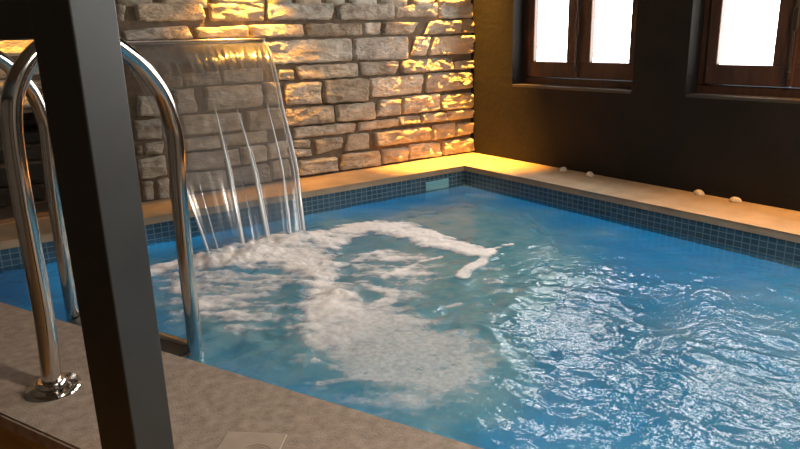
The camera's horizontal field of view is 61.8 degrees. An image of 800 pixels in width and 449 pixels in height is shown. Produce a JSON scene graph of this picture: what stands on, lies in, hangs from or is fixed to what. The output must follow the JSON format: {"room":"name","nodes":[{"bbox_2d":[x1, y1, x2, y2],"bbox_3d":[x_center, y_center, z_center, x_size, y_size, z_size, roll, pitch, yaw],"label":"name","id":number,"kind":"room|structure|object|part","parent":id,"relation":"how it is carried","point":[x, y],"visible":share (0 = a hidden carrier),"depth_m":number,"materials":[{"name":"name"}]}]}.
{"room":"indoor swimming pool","nodes":[
{"label":"indoor swimming pool","id":0,"kind":"room"},
{"bbox_2d":[0,0,474,223],"bbox_3d":[-1.922,-0.616,3.319,5.629,3.800,0.608,-12,19,-33],"label":"wall","id":1,"kind":"structure","parent":0,"point":[363,83],"depth_m":3.91,"materials":[{"name":"stone"}]},
{"bbox_2d":[126,38,264,45],"bbox_3d":[-1.133,-0.933,3.450,0.874,0.036,0.162,-12,19,-33],"label":"spout","id":2,"kind":"object","parent":1,"relation":"attached to","point":[245,40],"visible":0.37,"depth_m":3.47,"materials":[{"name":"metal"}]},
{"bbox_2d":[129,42,305,252],"bbox_3d":[-0.864,-0.397,3.255,0.810,0.940,0.702,-12,19,-33],"label":"waterfall","id":3,"kind":"object","parent":2,"relation":"hanging from","point":[248,53],"visible":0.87,"depth_m":3.26,"materials":[{"name":"liquid"}]},
{"bbox_2d":[471,0,799,211],"bbox_3d":[2.216,-0.523,2.599,0.360,3.800,6.560,-12,19,-33],"label":"wall","id":4,"kind":"structure","parent":0,"point":[656,134],"depth_m":3.54,"materials":[{"name":"paint"}]},
{"bbox_2d":[512,0,637,93],"bbox_3d":[1.047,-1.417,3.875,0.170,1.246,0.917,-12,19,-33],"label":"window","id":5,"kind":"structure","parent":4,"relation":"in","point":[577,45],"depth_m":3.96,"materials":[{"name":"brown wood"}]},
{"bbox_3d":[0.951,-1.472,4.057,0.057,1.132,0.412,-12,19,-33],"label":"sash","id":6,"kind":"part","parent":5,"relation":"part of","materials":[{"name":"brown wood"}]},
{"bbox_3d":[0.950,-1.494,4.067,0.004,0.984,0.278,-12,19,-33],"label":"glass pane","id":7,"kind":"part","parent":5,"relation":"part of","materials":[{"name":"white glass"}]},
{"bbox_3d":[1.034,-0.819,4.021,0.100,0.018,0.911,-12,19,-33],"label":"sill","id":8,"kind":"part","parent":5,"relation":"part of","materials":[{"name":"paint"}]},
{"bbox_3d":[1.194,-1.386,3.724,0.057,1.132,0.412,-12,19,-33],"label":"sash","id":9,"kind":"part","parent":5,"relation":"part of","materials":[{"name":"brown wood"}]},
{"bbox_3d":[1.208,-1.402,3.713,0.004,0.984,0.278,-12,19,-33],"label":"glass pane","id":10,"kind":"part","parent":5,"relation":"part of","materials":[{"name":"white glass"}]},
{"bbox_2d":[686,0,799,103],"bbox_3d":[1.759,-1.163,2.900,0.170,1.246,0.917,-12,19,-33],"label":"window","id":11,"kind":"structure","parent":4,"relation":"in","point":[750,49],"depth_m":3.18,"materials":[{"name":"brown wood"}]},
{"bbox_3d":[1.745,-0.566,3.046,0.100,0.018,0.911,-12,19,-33],"label":"sill","id":12,"kind":"part","parent":11,"relation":"part of","materials":[{"name":"paint"}]},
{"bbox_3d":[1.663,-1.219,3.083,0.057,1.132,0.412,-12,19,-33],"label":"sash","id":13,"kind":"part","parent":11,"relation":"part of","materials":[{"name":"brown wood"}]},
{"bbox_3d":[1.661,-1.240,3.092,0.004,0.984,0.278,-12,19,-33],"label":"glass pane","id":14,"kind":"part","parent":11,"relation":"part of","materials":[{"name":"white glass"}]},
{"bbox_3d":[1.906,-1.132,2.749,0.057,1.132,0.412,-12,19,-33],"label":"sash","id":15,"kind":"part","parent":11,"relation":"part of","materials":[{"name":"brown wood"}]},
{"bbox_3d":[-0.508,1.271,0.704,4.700,0.100,6.270,-12,19,-33],"label":"floor","id":16,"kind":"structure","parent":0,"visible":0},
{"bbox_2d":[0,0,173,448],"bbox_3d":[-1.734,-0.525,1.484,2.920,3.000,0.160,5,17,23],"label":"square post","id":17,"kind":"object","parent":16,"relation":"on","point":[77,42],"visible":1,"depth_m":1.01,"materials":[{"name":"paint"}]},
{"bbox_2d":[0,171,799,268],"bbox_3d":[0.298,0.983,2.151,3.152,1.396,3.945,-12,19,-33],"label":"pool tile border","id":18,"kind":"object","parent":16,"relation":"in","point":[751,242],"visible":0.17,"depth_m":3.44,"materials":[{"name":"blue tile"}]},
{"bbox_2d":[0,302,482,448],"bbox_3d":[-0.102,0.469,1.372,5.831,0.035,1.482,3,16,17],"label":"pool deck","id":19,"kind":"object","parent":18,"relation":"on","point":[206,402],"visible":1,"depth_m":1.51,"materials":[{"name":"stone"}]},
{"bbox_2d":[0,427,46,448],"bbox_3d":[-0.587,0.745,1.465,4.969,0.508,0.025,8,18,30],"label":"trim","id":20,"kind":"structure","parent":19,"relation":"attached to","point":[8,439],"depth_m":1.58,"materials":[{"name":"brown wood"}]},
{"bbox_2d":[0,37,204,402],"bbox_3d":[-0.994,0.361,1.969,0.736,1.806,0.566,8,18,30],"label":"pool ladder","id":21,"kind":"object","parent":19,"relation":"attached to","point":[53,384],"visible":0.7,"depth_m":1.70,"materials":[{"name":"silver metal"}]},
{"bbox_3d":[-1.244,0.320,2.129,0.045,1.802,0.505,8,18,30],"label":"grab rail","id":22,"kind":"part","parent":21,"relation":"part of","materials":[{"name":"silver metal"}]},
{"bbox_2d":[217,431,286,448],"bbox_3d":[-0.309,0.459,1.347,0.130,0.006,0.140,0,16,6],"label":"plate","id":23,"kind":"object","parent":19,"relation":"on","point":[232,440],"visible":1,"depth_m":1.38,"materials":[{"name":"white ceramic"}]},
{"bbox_2d":[0,183,799,448],"bbox_3d":[0.281,0.381,1.982,3.052,0.048,3.843,-12,19,-33],"label":"pool water","id":24,"kind":"object","parent":18,"relation":"in","point":[585,330],"visible":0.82,"depth_m":2.16,"materials":[{"name":"blue liquid"}]},
{"bbox_2d":[150,220,513,363],"bbox_3d":[-0.126,0.204,2.629,1.820,0.054,1.527,13,21,42],"label":"foam","id":25,"kind":"object","parent":24,"relation":"on","point":[330,303],"visible":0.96,"depth_m":2.73,"materials":[{"name":"liquid"}]},
{"bbox_2d":[0,152,799,249],"bbox_3d":[0.363,0.277,2.017,3.585,0.035,4.550,-12,19,-33],"label":"pool coping","id":26,"kind":"object","parent":18,"relation":"on","point":[779,223],"visible":0.84,"depth_m":3.56,"materials":[{"name":"stone"}]},
{"bbox_2d":[558,167,566,171],"bbox_3d":[0.985,-0.336,4.045,0.058,0.024,0.050,-12,19,-33],"label":"seashell","id":27,"kind":"object","parent":26,"relation":"on","point":[562,169],"visible":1,"depth_m":4.03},
{"bbox_2d":[585,172,593,176],"bbox_3d":[1.102,-0.295,3.885,0.050,0.024,0.058,3,16,14],"label":"seashell","id":28,"kind":"object","parent":26,"relation":"on","point":[588,174],"visible":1,"depth_m":3.87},
{"bbox_2d":[693,190,704,195],"bbox_3d":[1.510,-0.164,3.378,0.050,0.024,0.058,-9,17,-24],"label":"seashell","id":29,"kind":"object","parent":26,"relation":"on","point":[696,192],"visible":1,"depth_m":3.36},
{"bbox_2d":[729,197,741,202],"bbox_3d":[1.615,-0.122,3.217,0.058,0.024,0.050,6,17,24],"label":"seashell","id":30,"kind":"object","parent":26,"relation":"on","point":[732,199],"visible":1,"depth_m":3.20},
{"bbox_2d":[425,178,448,190],"bbox_3d":[0.234,-0.244,4.209,0.184,0.068,0.013,-12,19,-33],"label":"skimmer cover","id":31,"kind":"object","parent":18,"relation":"attached to","point":[442,183],"visible":0.91,"depth_m":4.20,"materials":[{"name":"teal plastic"}]}
]}

